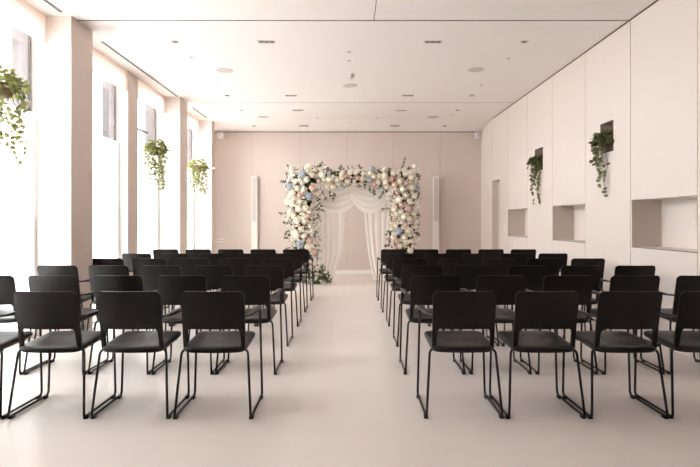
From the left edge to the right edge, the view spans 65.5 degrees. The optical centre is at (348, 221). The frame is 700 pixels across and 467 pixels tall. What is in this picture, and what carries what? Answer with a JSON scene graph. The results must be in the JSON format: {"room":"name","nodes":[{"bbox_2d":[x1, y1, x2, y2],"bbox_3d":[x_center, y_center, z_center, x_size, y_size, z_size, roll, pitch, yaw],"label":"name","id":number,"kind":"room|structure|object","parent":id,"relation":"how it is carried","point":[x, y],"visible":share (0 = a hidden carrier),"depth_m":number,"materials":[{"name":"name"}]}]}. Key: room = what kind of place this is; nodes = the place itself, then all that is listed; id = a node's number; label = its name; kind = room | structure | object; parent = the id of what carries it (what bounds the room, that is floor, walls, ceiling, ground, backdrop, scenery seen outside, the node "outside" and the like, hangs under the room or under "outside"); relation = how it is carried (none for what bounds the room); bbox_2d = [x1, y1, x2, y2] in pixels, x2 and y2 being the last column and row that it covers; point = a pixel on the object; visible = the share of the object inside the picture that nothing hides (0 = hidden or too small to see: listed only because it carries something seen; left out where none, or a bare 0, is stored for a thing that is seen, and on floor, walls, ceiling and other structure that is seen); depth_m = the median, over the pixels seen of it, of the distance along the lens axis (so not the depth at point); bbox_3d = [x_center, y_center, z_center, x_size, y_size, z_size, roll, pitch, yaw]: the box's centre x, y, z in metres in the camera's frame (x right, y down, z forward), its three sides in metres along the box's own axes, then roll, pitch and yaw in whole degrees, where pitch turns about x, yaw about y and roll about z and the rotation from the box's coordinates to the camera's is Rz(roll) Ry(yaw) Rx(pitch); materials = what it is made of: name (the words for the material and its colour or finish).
{"room":"event hall","nodes":[
{"label":"event hall","id":0,"kind":"room"},
{"bbox_2d":[23,0,655,131],"bbox_3d":[0.000,-2.294,4.465,7.500,0.312,17.330,0,0,0],"label":"ceiling","id":1,"kind":"structure","parent":0,"point":[390,59],"depth_m":7.24,"materials":[{"name":"paint"}]},
{"bbox_2d":[0,33,31,164],"bbox_3d":[-3.158,-1.388,4.983,0.514,1.724,0.500,0,0,0],"label":"hanging planter","id":2,"kind":"object","parent":1,"relation":"hanging from","point":[8,88],"visible":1,"depth_m":4.97,"materials":[{"name":"green plant"}]},
{"bbox_2d":[43,0,64,12],"bbox_3d":[-3.085,-2.248,4.225,0.056,0.005,3.250,0,0,0],"label":"ceiling vent","id":3,"kind":"object","parent":1,"relation":"in","point":[48,2],"visible":1,"depth_m":5.68,"materials":[{"name":"metal"}]},
{"bbox_2d":[100,41,178,96],"bbox_3d":[-3.085,-2.248,8.280,0.056,0.005,3.000,0,0,0],"label":"ceiling vent","id":4,"kind":"object","parent":1,"relation":"in","point":[102,42],"visible":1,"depth_m":7.88,"materials":[{"name":"metal"}]},
{"bbox_2d":[140,121,168,189],"bbox_3d":[-3.158,-1.379,8.910,0.476,1.741,0.472,0,0,0],"label":"hanging planter","id":5,"kind":"object","parent":1,"relation":"hanging from","point":[153,150],"visible":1,"depth_m":8.83,"materials":[{"name":"green plant"}]},
{"bbox_2d":[187,112,198,133],"bbox_3d":[-3.334,-1.138,11.125,0.037,2.222,1.780,0,0,0],"label":"roller blind","id":6,"kind":"object","parent":1,"relation":"hanging from","point":[192,122],"visible":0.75,"depth_m":11.54,"materials":[{"name":"fabric"}]},
{"bbox_2d":[187,148,209,195],"bbox_3d":[-3.140,-1.374,11.312,0.536,1.753,0.486,0,0,0],"label":"hanging planter","id":7,"kind":"object","parent":1,"relation":"hanging from","point":[199,167],"visible":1,"depth_m":11.24,"materials":[{"name":"green plant"}]},
{"bbox_2d":[191,107,207,117],"bbox_3d":[-3.085,-2.248,11.275,0.056,0.005,1.150,0,0,0],"label":"ceiling vent","id":8,"kind":"object","parent":1,"relation":"in","point":[199,112],"visible":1,"depth_m":11.20,"materials":[{"name":"metal"}]},
{"bbox_2d":[216,68,232,72],"bbox_3d":[-1.850,-2.244,8.100,0.244,0.014,0.244,0,0,0],"label":"loudspeaker","id":9,"kind":"object","parent":1,"relation":"attached to","point":[222,70],"visible":1,"depth_m":8.06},
{"bbox_2d":[257,40,275,42],"bbox_3d":[-1.030,-2.244,6.800,0.230,0.013,0.110,0,0,0],"label":"recessed light","id":10,"kind":"object","parent":1,"relation":"in","point":[258,41],"visible":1,"depth_m":6.77,"materials":[{"name":"white paint"}]},
{"bbox_2d":[342,84,356,87],"bbox_3d":[0.010,-2.244,9.000,0.244,0.014,0.244,0,0,0],"label":"loudspeaker","id":11,"kind":"object","parent":1,"relation":"attached to","point":[343,85],"visible":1,"depth_m":8.96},
{"bbox_2d":[347,73,354,78],"bbox_3d":[0.030,-2.211,8.300,0.110,0.078,0.110,0,0,0],"label":"smoke detector","id":12,"kind":"object","parent":1,"relation":"attached to","point":[350,75],"visible":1,"depth_m":8.27,"materials":[{"name":"white paint"}]},
{"bbox_2d":[423,40,442,42],"bbox_3d":[1.050,-2.244,6.800,0.230,0.013,0.110,0,0,0],"label":"recessed light","id":13,"kind":"object","parent":1,"relation":"in","point":[425,41],"visible":1,"depth_m":6.77,"materials":[{"name":"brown metal"}]},
{"bbox_2d":[468,67,483,71],"bbox_3d":[1.880,-2.244,8.050,0.244,0.014,0.244,0,0,0],"label":"loudspeaker","id":14,"kind":"object","parent":1,"relation":"attached to","point":[474,69],"visible":1,"depth_m":8.01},
{"bbox_2d":[214,132,480,269],"bbox_3d":[0.000,-0.500,13.030,7.500,3.500,0.200,0,0,0],"label":"wall","id":15,"kind":"structure","parent":0,"point":[452,157],"depth_m":12.93,"materials":[{"name":"paint"}]},
{"bbox_2d":[218,132,224,138],"bbox_3d":[-3.000,-2.035,12.833,0.130,0.170,0.254,0,0,0],"label":"loudspeaker","id":16,"kind":"object","parent":15,"relation":"attached to","point":[221,134],"visible":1,"depth_m":12.72,"materials":[{"name":"white paint"}]},
{"bbox_2d":[335,270,371,273],"bbox_3d":[-0.081,1.200,12.923,6.439,0.100,0.014,0,0,0],"label":"baseboard","id":17,"kind":"structure","parent":15,"relation":"attached to","point":[336,271],"depth_m":12.92,"materials":[{"name":"white paint"}]},
{"bbox_2d":[433,177,438,250],"bbox_3d":[2.056,0.095,12.873,0.140,2.310,0.085,0,0,0],"label":"loudspeaker","id":18,"kind":"object","parent":15,"relation":"attached to","point":[435,179],"visible":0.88,"depth_m":12.84,"materials":[{"name":"white paint"}]},
{"bbox_2d":[434,178,437,220],"bbox_3d":[2.056,-0.522,12.834,0.104,1.025,0.005,0,0,0],"label":"grille","id":19,"kind":"object","parent":18,"relation":"attached to","point":[435,179],"depth_m":12.83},
{"bbox_2d":[474,132,480,138],"bbox_3d":[3.030,-2.035,12.833,0.130,0.170,0.254,0,0,0],"label":"loudspeaker","id":20,"kind":"object","parent":15,"relation":"attached to","point":[477,135],"visible":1,"depth_m":12.72,"materials":[{"name":"white paint"}]},
{"bbox_2d":[0,274,699,466],"bbox_3d":[0.000,1.325,4.465,7.500,0.150,17.330,0,0,0],"label":"floor","id":21,"kind":"structure","parent":0,"point":[340,394],"depth_m":3.72,"materials":[{"name":"plastic"}]},
{"bbox_2d":[0,311,42,419],"bbox_3d":[-2.433,0.844,3.639,0.504,0.813,0.523,0,0,0],"label":"chair","id":22,"kind":"object","parent":21,"relation":"on","point":[7,338],"visible":0.8,"depth_m":3.64,"materials":[{"name":"black plastic"}]},
{"bbox_2d":[0,275,51,374],"bbox_3d":[-2.920,0.844,4.644,0.504,0.813,0.523,0,0,0],"label":"chair","id":23,"kind":"object","parent":21,"relation":"on","point":[7,282],"visible":0.48,"depth_m":4.44,"materials":[{"name":"black plastic"}]},
{"bbox_2d":[7,291,116,418],"bbox_3d":[-1.910,0.844,3.646,0.504,0.813,0.523,0,0,0],"label":"chair","id":24,"kind":"object","parent":21,"relation":"on","point":[50,310],"visible":0.94,"depth_m":3.44,"materials":[{"name":"black plastic"}]},
{"bbox_2d":[34,265,94,338],"bbox_3d":[-2.911,0.844,5.653,0.504,0.813,0.523,0,0,0],"label":"chair","id":25,"kind":"object","parent":21,"relation":"on","point":[43,270],"visible":0.31,"depth_m":5.42,"materials":[{"name":"black plastic"}]},
{"bbox_2d":[23,275,108,374],"bbox_3d":[-2.403,0.844,4.639,0.504,0.813,0.523,0,0,0],"label":"chair","id":26,"kind":"object","parent":21,"relation":"on","point":[36,283],"visible":0.44,"depth_m":4.41,"materials":[{"name":"black plastic"}]},
{"bbox_2d":[92,258,132,322],"bbox_3d":[-2.886,0.844,6.692,0.504,0.813,0.523,0,0,0],"label":"chair","id":27,"kind":"object","parent":21,"relation":"on","point":[96,261],"visible":0.17,"depth_m":6.45,"materials":[{"name":"black plastic"}]},
{"bbox_2d":[86,265,149,330],"bbox_3d":[-2.397,0.844,5.647,0.504,0.813,0.523,0,0,0],"label":"chair","id":28,"kind":"object","parent":21,"relation":"on","point":[119,270],"visible":0.27,"depth_m":5.41,"materials":[{"name":"black plastic"}]},
{"bbox_2d":[88,275,166,374],"bbox_3d":[-1.880,0.844,4.644,0.504,0.813,0.523,0,0,0],"label":"chair","id":29,"kind":"object","parent":21,"relation":"on","point":[100,282],"visible":0.28,"depth_m":4.41,"materials":[{"name":"black plastic"}]},
{"bbox_2d":[90,291,189,418],"bbox_3d":[-1.385,0.844,3.646,0.504,0.813,0.523,0,0,0],"label":"chair","id":30,"kind":"object","parent":21,"relation":"on","point":[123,310],"visible":1,"depth_m":3.44,"materials":[{"name":"black plastic"}]},
{"bbox_2d":[122,253,163,307],"bbox_3d":[-2.910,0.844,7.680,0.504,0.813,0.523,0,0,0],"label":"chair","id":31,"kind":"object","parent":21,"relation":"on","point":[127,258],"visible":0.24,"depth_m":7.44,"materials":[{"name":"black plastic"}]},
{"bbox_2d":[132,258,180,325],"bbox_3d":[-2.376,0.844,6.682,0.504,0.813,0.523,0,0,0],"label":"chair","id":32,"kind":"object","parent":21,"relation":"on","point":[137,263],"visible":0.27,"depth_m":6.44,"materials":[{"name":"black plastic"}]},
{"bbox_2d":[137,265,180,330],"bbox_3d":[-1.881,0.844,5.643,0.504,0.813,0.523,0,0,0],"label":"chair","id":33,"kind":"object","parent":21,"relation":"on","point":[149,274],"visible":0.25,"depth_m":5.41,"materials":[{"name":"black plastic"}]},
{"bbox_2d":[153,249,177,257],"bbox_3d":[-2.889,0.844,8.788,0.504,0.813,0.523,0,0,0],"label":"chair","id":34,"kind":"object","parent":21,"relation":"on","point":[156,252],"visible":0.15,"depth_m":8.54,"materials":[{"name":"black plastic"}]},
{"bbox_2d":[160,253,188,308],"bbox_3d":[-2.393,0.844,7.679,0.504,0.813,0.523,0,0,0],"label":"chair","id":35,"kind":"object","parent":21,"relation":"on","point":[170,258],"visible":0.16,"depth_m":7.44,"materials":[{"name":"black plastic"}]},
{"bbox_2d":[151,275,224,374],"bbox_3d":[-1.360,0.844,4.641,0.504,0.813,0.523,0,0,0],"label":"chair","id":36,"kind":"object","parent":21,"relation":"on","point":[170,288],"visible":0.47,"depth_m":4.42,"materials":[{"name":"black plastic"}]},
{"bbox_2d":[173,258,211,325],"bbox_3d":[-1.868,0.844,6.692,0.504,0.813,0.523,0,0,0],"label":"chair","id":37,"kind":"object","parent":21,"relation":"on","point":[186,264],"visible":0.3,"depth_m":6.45,"materials":[{"name":"black plastic"}]},
{"bbox_2d":[186,249,213,291],"bbox_3d":[-2.374,0.844,8.796,0.504,0.813,0.523,0,0,0],"label":"chair","id":38,"kind":"object","parent":21,"relation":"on","point":[192,253],"visible":0.09,"depth_m":8.55,"materials":[{"name":"black plastic"}]},
{"bbox_2d":[197,253,226,265],"bbox_3d":[-1.879,0.844,7.684,0.504,0.813,0.523,0,0,0],"label":"chair","id":39,"kind":"object","parent":21,"relation":"on","point":[213,258],"visible":0.13,"depth_m":7.44,"materials":[{"name":"black plastic"}]},
{"bbox_2d":[189,265,245,340],"bbox_3d":[-1.366,0.844,5.650,0.504,0.813,0.523,0,0,0],"label":"chair","id":40,"kind":"object","parent":21,"relation":"on","point":[213,274],"visible":0.29,"depth_m":5.42,"materials":[{"name":"black plastic"}]},
{"bbox_2d":[173,291,262,418],"bbox_3d":[-0.860,0.844,3.640,0.504,0.813,0.523,0,0,0],"label":"chair","id":41,"kind":"object","parent":21,"relation":"on","point":[199,310],"visible":1,"depth_m":3.44,"materials":[{"name":"black plastic"}]},
{"bbox_2d":[218,249,243,257],"bbox_3d":[-1.862,0.844,8.790,0.504,0.813,0.523,0,0,0],"label":"chair","id":42,"kind":"object","parent":21,"relation":"on","point":[230,253],"visible":0.15,"depth_m":8.55,"materials":[{"name":"black plastic"}]},
{"bbox_2d":[218,258,256,326],"bbox_3d":[-1.357,0.844,6.679,0.504,0.813,0.523,0,0,0],"label":"chair","id":43,"kind":"object","parent":21,"relation":"on","point":[237,264],"visible":0.18,"depth_m":6.44,"materials":[{"name":"black plastic"}]},
{"bbox_2d":[215,275,282,374],"bbox_3d":[-0.842,0.844,4.639,0.504,0.813,0.523,0,0,0],"label":"chair","id":44,"kind":"object","parent":21,"relation":"on","point":[255,289],"visible":0.66,"depth_m":4.43,"materials":[{"name":"black plastic"}]},
{"bbox_2d":[235,253,272,307],"bbox_3d":[-1.363,0.844,7.692,0.504,0.813,0.523,0,0,0],"label":"chair","id":45,"kind":"object","parent":21,"relation":"on","point":[255,258],"visible":0.19,"depth_m":7.45,"materials":[{"name":"black plastic"}]},
{"bbox_2d":[251,177,257,249],"bbox_3d":[-2.234,0.095,12.873,0.140,2.310,0.085,0,0,0],"label":"loudspeaker","id":46,"kind":"object","parent":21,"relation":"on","point":[254,180],"visible":0.88,"depth_m":12.84,"materials":[{"name":"white paint"}]},
{"bbox_2d":[252,178,256,220],"bbox_3d":[-2.234,-0.522,12.834,0.104,1.025,0.005,0,0,0],"label":"grille","id":47,"kind":"object","parent":46,"relation":"attached to","point":[254,180],"depth_m":12.83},
{"bbox_2d":[250,249,275,257],"bbox_3d":[-1.352,0.844,8.793,0.504,0.813,0.523,0,0,0],"label":"chair","id":48,"kind":"object","parent":21,"relation":"on","point":[268,253],"visible":0.13,"depth_m":8.55,"materials":[{"name":"black plastic"}]},
{"bbox_2d":[243,265,292,345],"bbox_3d":[-0.853,0.844,5.646,0.504,0.813,0.523,0,0,0],"label":"chair","id":49,"kind":"object","parent":21,"relation":"on","point":[275,273],"visible":0.54,"depth_m":5.43,"materials":[{"name":"black plastic"}]},
{"bbox_2d":[256,258,301,325],"bbox_3d":[-0.852,0.844,6.682,0.504,0.813,0.523,0,0,0],"label":"chair","id":50,"kind":"object","parent":21,"relation":"on","point":[287,264],"visible":0.53,"depth_m":6.47,"materials":[{"name":"black plastic"}]},
{"bbox_2d":[271,253,307,311],"bbox_3d":[-0.848,0.844,7.678,0.504,0.813,0.523,0,0,0],"label":"chair","id":51,"kind":"object","parent":21,"relation":"on","point":[297,257],"visible":0.38,"depth_m":7.47,"materials":[{"name":"black plastic"}]},
{"bbox_2d":[283,249,313,300],"bbox_3d":[-0.837,0.844,8.795,0.504,0.813,0.523,0,0,0],"label":"chair","id":52,"kind":"object","parent":21,"relation":"on","point":[304,252],"visible":0.45,"depth_m":8.59,"materials":[{"name":"black plastic"}]},
{"bbox_2d":[303,263,332,283],"bbox_3d":[-0.646,1.037,10.881,0.644,0.426,0.459,0,0,0],"label":"bouquet","id":53,"kind":"object","parent":21,"relation":"on","point":[320,275],"visible":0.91,"depth_m":10.83,"materials":[{"name":"green plant"}]},
{"bbox_2d":[310,192,343,279],"bbox_3d":[-0.494,0.248,11.497,0.780,1.992,0.043,0,0,0],"label":"drape","id":54,"kind":"object","parent":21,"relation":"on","point":[332,225],"visible":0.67,"depth_m":11.49,"materials":[{"name":"fabric"}]},
{"bbox_2d":[279,157,421,283],"bbox_3d":[0.027,-0.004,11.051,2.907,2.557,0.642,0,0,0],"label":"arch","id":55,"kind":"object","parent":21,"relation":"on","point":[401,183],"visible":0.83,"depth_m":10.89,"materials":[{"name":"plant"}]},
{"bbox_2d":[312,183,353,213],"bbox_3d":[-0.231,-0.512,11.413,1.136,0.722,0.038,0,0,0],"label":"fabric swag","id":56,"kind":"object","parent":55,"relation":"hanging from","point":[342,202],"visible":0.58,"depth_m":11.41},
{"bbox_2d":[350,182,391,213],"bbox_3d":[0.473,-0.503,11.363,0.904,0.696,0.038,0,0,0],"label":"fabric swag","id":57,"kind":"object","parent":55,"relation":"hanging from","point":[361,197],"visible":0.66,"depth_m":11.36},
{"bbox_2d":[364,194,396,279],"bbox_3d":[0.718,0.248,11.498,0.822,1.992,0.042,0,0,0],"label":"drape","id":58,"kind":"object","parent":55,"relation":"hanging from","point":[376,224],"visible":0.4,"depth_m":11.49,"materials":[{"name":"fabric"}]},
{"bbox_2d":[376,249,408,300],"bbox_3d":[0.702,0.844,8.802,0.504,0.813,0.523,0,0,0],"label":"chair","id":59,"kind":"object","parent":21,"relation":"on","point":[384,252],"visible":0.36,"depth_m":8.59,"materials":[{"name":"black plastic"}]},
{"bbox_2d":[380,253,415,311],"bbox_3d":[0.707,0.844,7.678,0.504,0.813,0.523,0,0,0],"label":"chair","id":60,"kind":"object","parent":21,"relation":"on","point":[390,256],"visible":0.48,"depth_m":7.46,"materials":[{"name":"black plastic"}]},
{"bbox_2d":[386,258,429,326],"bbox_3d":[0.719,0.844,6.681,0.504,0.813,0.523,0,0,0],"label":"chair","id":61,"kind":"object","parent":21,"relation":"on","point":[398,263],"visible":0.44,"depth_m":6.46,"materials":[{"name":"black plastic"}]},
{"bbox_2d":[393,265,444,346],"bbox_3d":[0.723,0.844,5.639,0.504,0.813,0.523,0,0,0],"label":"chair","id":62,"kind":"object","parent":21,"relation":"on","point":[407,272],"visible":0.52,"depth_m":5.42,"materials":[{"name":"black plastic"}]},
{"bbox_2d":[413,249,438,257],"bbox_3d":[1.211,0.844,8.793,0.504,0.813,0.523,0,0,0],"label":"chair","id":63,"kind":"object","parent":21,"relation":"on","point":[419,253],"visible":0.2,"depth_m":8.55,"materials":[{"name":"black plastic"}]},
{"bbox_2d":[399,275,465,374],"bbox_3d":[0.700,0.844,4.645,0.504,0.813,0.523,0,0,0],"label":"chair","id":64,"kind":"object","parent":21,"relation":"on","point":[422,288],"visible":0.58,"depth_m":4.43,"materials":[{"name":"black plastic"}]},
{"bbox_2d":[416,253,452,307],"bbox_3d":[1.230,0.844,7.684,0.504,0.813,0.523,0,0,0],"label":"chair","id":65,"kind":"object","parent":21,"relation":"on","point":[431,258],"visible":0.15,"depth_m":7.44,"materials":[{"name":"black plastic"}]},
{"bbox_2d":[428,258,470,305],"bbox_3d":[1.249,0.844,6.685,0.504,0.813,0.523,0,0,0],"label":"chair","id":66,"kind":"object","parent":21,"relation":"on","point":[448,265],"visible":0.16,"depth_m":6.45,"materials":[{"name":"black plastic"}]},
{"bbox_2d":[446,249,472,290],"bbox_3d":[1.725,0.844,8.796,0.504,0.813,0.523,0,0,0],"label":"chair","id":67,"kind":"object","parent":21,"relation":"on","point":[457,253],"visible":0.19,"depth_m":8.55,"materials":[{"name":"black plastic"}]},
{"bbox_2d":[416,291,503,418],"bbox_3d":[0.731,0.844,3.651,0.504,0.813,0.523,0,0,0],"label":"chair","id":68,"kind":"object","parent":21,"relation":"on","point":[451,309],"visible":1,"depth_m":3.44,"materials":[{"name":"black plastic"}]},
{"bbox_2d":[442,265,498,345],"bbox_3d":[1.255,0.844,5.654,0.504,0.813,0.523,0,0,0],"label":"chair","id":69,"kind":"object","parent":21,"relation":"on","point":[468,274],"visible":0.35,"depth_m":5.42,"materials":[{"name":"black plastic"}]},
{"bbox_2d":[462,253,491,264],"bbox_3d":[1.756,0.844,7.688,0.504,0.813,0.523,0,0,0],"label":"chair","id":70,"kind":"object","parent":21,"relation":"on","point":[476,258],"visible":0.17,"depth_m":7.45,"materials":[{"name":"black plastic"}]},
{"bbox_2d":[475,249,503,290],"bbox_3d":[2.235,0.844,8.791,0.504,0.813,0.523,0,0,0],"label":"chair","id":71,"kind":"object","parent":21,"relation":"on","point":[495,253],"visible":0.17,"depth_m":8.55,"materials":[{"name":"black plastic"}]},
{"bbox_2d":[460,275,531,373],"bbox_3d":[1.242,0.844,4.649,0.504,0.813,0.523,0,0,0],"label":"chair","id":72,"kind":"object","parent":21,"relation":"on","point":[506,288],"visible":0.51,"depth_m":4.42,"materials":[{"name":"black plastic"}]},
{"bbox_2d":[482,258,515,307],"bbox_3d":[1.779,0.844,6.678,0.504,0.813,0.523,0,0,0],"label":"chair","id":73,"kind":"object","parent":21,"relation":"on","point":[501,265],"visible":0.26,"depth_m":6.44,"materials":[{"name":"black plastic"}]},
{"bbox_2d":[497,253,529,306],"bbox_3d":[2.277,0.844,7.683,0.504,0.813,0.523,0,0,0],"label":"chair","id":74,"kind":"object","parent":21,"relation":"on","point":[521,258],"visible":0.22,"depth_m":7.44,"materials":[{"name":"black plastic"}]},
{"bbox_2d":[494,265,550,346],"bbox_3d":[1.786,0.844,5.644,0.504,0.813,0.523,0,0,0],"label":"chair","id":75,"kind":"object","parent":21,"relation":"on","point":[534,275],"visible":0.38,"depth_m":5.41,"materials":[{"name":"black plastic"}]},
{"bbox_2d":[511,249,535,257],"bbox_3d":[2.750,0.844,8.801,0.504,0.813,0.523,0,0,0],"label":"chair","id":76,"kind":"object","parent":21,"relation":"on","point":[532,252],"visible":0.19,"depth_m":8.56,"materials":[{"name":"black plastic"}]},
{"bbox_2d":[511,258,559,309],"bbox_3d":[2.309,0.844,6.687,0.504,0.813,0.523,0,0,0],"label":"chair","id":77,"kind":"object","parent":21,"relation":"on","point":[553,264],"visible":0.24,"depth_m":6.45,"materials":[{"name":"black plastic"}]},
{"bbox_2d":[489,291,585,418],"bbox_3d":[1.249,0.844,3.648,0.504,0.813,0.523,0,0,0],"label":"chair","id":78,"kind":"object","parent":21,"relation":"on","point":[554,310],"visible":0.98,"depth_m":3.44,"materials":[{"name":"black plastic"}]},
{"bbox_2d":[538,253,567,268],"bbox_3d":[2.800,0.844,7.691,0.504,0.813,0.523,0,0,0],"label":"chair","id":79,"kind":"object","parent":21,"relation":"on","point":[563,257],"visible":0.2,"depth_m":7.45,"materials":[{"name":"black plastic"}]},
{"bbox_2d":[520,275,597,374],"bbox_3d":[1.782,0.844,4.646,0.504,0.813,0.523,0,0,0],"label":"chair","id":80,"kind":"object","parent":21,"relation":"on","point":[582,284],"visible":0.52,"depth_m":4.42,"materials":[{"name":"black plastic"}]},
{"bbox_2d":[540,265,603,333],"bbox_3d":[2.317,0.844,5.645,0.504,0.813,0.523,0,0,0],"label":"chair","id":81,"kind":"object","parent":21,"relation":"on","point":[594,271],"visible":0.29,"depth_m":5.41,"materials":[{"name":"black plastic"}]},
{"bbox_2d":[559,258,604,320],"bbox_3d":[2.841,0.844,6.686,0.504,0.813,0.523,0,0,0],"label":"chair","id":82,"kind":"object","parent":21,"relation":"on","point":[575,261],"visible":0.24,"depth_m":6.45,"materials":[{"name":"black plastic"}]},
{"bbox_2d":[562,291,668,418],"bbox_3d":[1.769,0.844,3.644,0.504,0.813,0.523,0,0,0],"label":"chair","id":83,"kind":"object","parent":21,"relation":"on","point":[628,311],"visible":0.91,"depth_m":3.44,"materials":[{"name":"black plastic"}]},
{"bbox_2d":[580,275,664,374],"bbox_3d":[2.324,0.844,4.642,0.504,0.813,0.523,0,0,0],"label":"chair","id":84,"kind":"object","parent":21,"relation":"on","point":[617,282],"visible":0.3,"depth_m":4.41,"materials":[{"name":"black plastic"}]},
{"bbox_2d":[590,265,658,346],"bbox_3d":[2.849,0.844,5.639,0.504,0.813,0.523,0,0,0],"label":"chair","id":85,"kind":"object","parent":21,"relation":"on","point":[619,270],"visible":0.24,"depth_m":5.40,"materials":[{"name":"black plastic"}]},
{"bbox_2d":[634,291,699,418],"bbox_3d":[2.286,0.844,3.651,0.504,0.813,0.523,0,0,0],"label":"chair","id":86,"kind":"object","parent":21,"relation":"on","point":[688,311],"visible":0.91,"depth_m":3.47,"materials":[{"name":"black plastic"}]},
{"bbox_2d":[640,275,699,374],"bbox_3d":[2.862,0.844,4.644,0.504,0.813,0.523,0,0,0],"label":"chair","id":87,"kind":"object","parent":21,"relation":"on","point":[683,282],"visible":0.41,"depth_m":4.44,"materials":[{"name":"black plastic"}]},
{"bbox_2d":[481,0,699,359],"bbox_3d":[3.440,-0.500,4.465,0.600,3.500,17.330,0,0,0],"label":"wall","id":88,"kind":"structure","parent":0,"point":[641,83],"depth_m":6.46,"materials":[{"name":"paint"}]},
{"bbox_2d":[498,181,499,248],"bbox_3d":[3.251,0.188,11.625,0.078,2.115,0.570,0,0,0],"label":"door","id":89,"kind":"structure","parent":88,"relation":"in","point":[499,181],"depth_m":11.82,"materials":[{"name":"wood"}]},
{"bbox_2d":[526,153,542,204],"bbox_3d":[3.127,-0.696,9.000,0.377,0.880,0.449,0,0,0],"label":"wall planter","id":90,"kind":"object","parent":88,"relation":"attached to","point":[535,162],"visible":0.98,"depth_m":8.95,"materials":[{"name":"green plant"}]},
{"bbox_2d":[492,0,658,118],"bbox_3d":[3.135,-2.245,3.930,0.013,0.009,15.860,0,0,0],"label":"trim","id":91,"kind":"structure","parent":88,"relation":"attached to","point":[656,0],"depth_m":7.12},
{"bbox_2d":[588,128,614,196],"bbox_3d":[3.120,-0.714,6.630,0.389,0.843,0.432,0,0,0],"label":"wall planter","id":92,"kind":"object","parent":88,"relation":"attached to","point":[604,139],"visible":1,"depth_m":6.61,"materials":[{"name":"green plant"}]},
{"bbox_3d":[-3.430,-0.500,4.465,0.060,3.500,16.930,0,0,0],"label":"wall","id":93,"kind":"structure","parent":0,"visible":0},
{"bbox_2d":[0,38,36,335],"bbox_3d":[-3.425,-0.485,4.175,0.050,3.430,3.550,0,0,0],"label":"window","id":94,"kind":"structure","parent":93,"relation":"in","point":[17,182],"depth_m":5.64,"materials":[{"name":"glass"}]},
{"bbox_2d":[0,0,45,218],"bbox_3d":[-3.334,-1.138,4.175,0.037,2.222,3.540,0,0,0],"label":"roller blind","id":95,"kind":"object","parent":94,"relation":"attached to","point":[19,14],"visible":1,"depth_m":5.67,"materials":[{"name":"fabric"}]},
{"bbox_2d":[12,26,30,111],"bbox_3d":[-3.553,-0.500,5.900,0.175,3.500,0.070,0,0,0],"label":"facade fin","id":96,"kind":"object","parent":93,"relation":"attached to","point":[21,42],"visible":0.02,"depth_m":5.87,"materials":[{"name":"metal"}]},
{"bbox_2d":[6,16,92,335],"bbox_3d":[-3.395,-0.500,6.200,0.710,3.500,0.500,0,0,0],"label":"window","id":97,"kind":"structure","parent":93,"relation":"attached to","point":[64,221],"depth_m":5.95,"materials":[{"name":"paint"}]},
{"bbox_2d":[93,87,119,307],"bbox_3d":[-3.425,-0.485,7.285,0.050,3.430,1.670,0,0,0],"label":"window","id":98,"kind":"structure","parent":93,"relation":"in","point":[106,152],"depth_m":7.68,"materials":[{"name":"glass"}]},
{"bbox_2d":[93,48,126,218],"bbox_3d":[-3.334,-1.138,7.285,0.037,2.222,1.660,0,0,0],"label":"roller blind","id":99,"kind":"object","parent":98,"relation":"attached to","point":[103,67],"visible":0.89,"depth_m":7.61,"materials":[{"name":"fabric"}]},
{"bbox_2d":[102,78,115,140],"bbox_3d":[-3.553,-0.500,8.050,0.175,3.500,0.070,0,0,0],"label":"facade fin","id":100,"kind":"object","parent":93,"relation":"attached to","point":[108,89],"visible":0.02,"depth_m":8.02,"materials":[{"name":"metal"}]},
{"bbox_2d":[98,71,137,274],"bbox_3d":[-3.525,-0.500,8.310,0.450,3.500,0.380,0,0,0],"label":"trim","id":101,"kind":"structure","parent":93,"relation":"attached to","point":[129,221],"depth_m":8.14,"materials":[{"name":"paint"}]},
{"bbox_2d":[138,128,148,133],"bbox_3d":[-3.580,-1.567,9.090,0.040,0.035,1.140,0,0,0],"label":"crossbar","id":102,"kind":"object","parent":93,"relation":"attached to","point":[139,129],"visible":0.36,"depth_m":9.43,"materials":[{"name":"metal"}]},
{"bbox_2d":[138,110,158,257],"bbox_3d":[-3.425,-0.485,9.145,0.050,3.430,1.290,0,0,0],"label":"window","id":103,"kind":"structure","parent":93,"relation":"in","point":[148,196],"depth_m":9.24,"materials":[{"name":"glass"}]},
{"bbox_2d":[138,79,164,219],"bbox_3d":[-3.334,-1.138,9.145,0.037,2.222,1.280,0,0,0],"label":"roller blind","id":104,"kind":"object","parent":103,"relation":"attached to","point":[148,95],"visible":0.86,"depth_m":9.10,"materials":[{"name":"fabric"}]},
{"bbox_2d":[145,103,155,151],"bbox_3d":[-3.553,-0.500,9.730,0.175,3.500,0.070,0,0,0],"label":"facade fin","id":105,"kind":"object","parent":93,"relation":"attached to","point":[150,112],"visible":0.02,"depth_m":9.70,"materials":[{"name":"metal"}]},
{"bbox_2d":[141,96,186,252],"bbox_3d":[-3.395,-0.500,10.010,0.710,3.500,0.440,0,0,0],"label":"window","id":106,"kind":"structure","parent":93,"relation":"attached to","point":[172,124],"depth_m":9.79,"materials":[{"name":"paint"}]},
{"bbox_2d":[187,128,191,164],"bbox_3d":[-3.553,-0.500,11.960,0.175,3.500,0.070,0,0,0],"label":"facade fin","id":107,"kind":"object","parent":93,"relation":"attached to","point":[189,131],"visible":0.02,"depth_m":11.93,"materials":[{"name":"metal"}]},
{"bbox_2d":[187,131,193,248],"bbox_3d":[-3.425,-0.485,11.125,0.050,3.430,1.790,0,0,0],"label":"window","id":108,"kind":"structure","parent":93,"relation":"in","point":[190,196],"depth_m":11.75,"materials":[{"name":"glass"}]},
{"bbox_2d":[192,120,213,252],"bbox_3d":[-3.395,-0.500,12.150,0.710,3.500,0.260,0,0,0],"label":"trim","id":109,"kind":"structure","parent":93,"relation":"attached to","point":[203,205],"depth_m":12.02,"materials":[{"name":"paint"}]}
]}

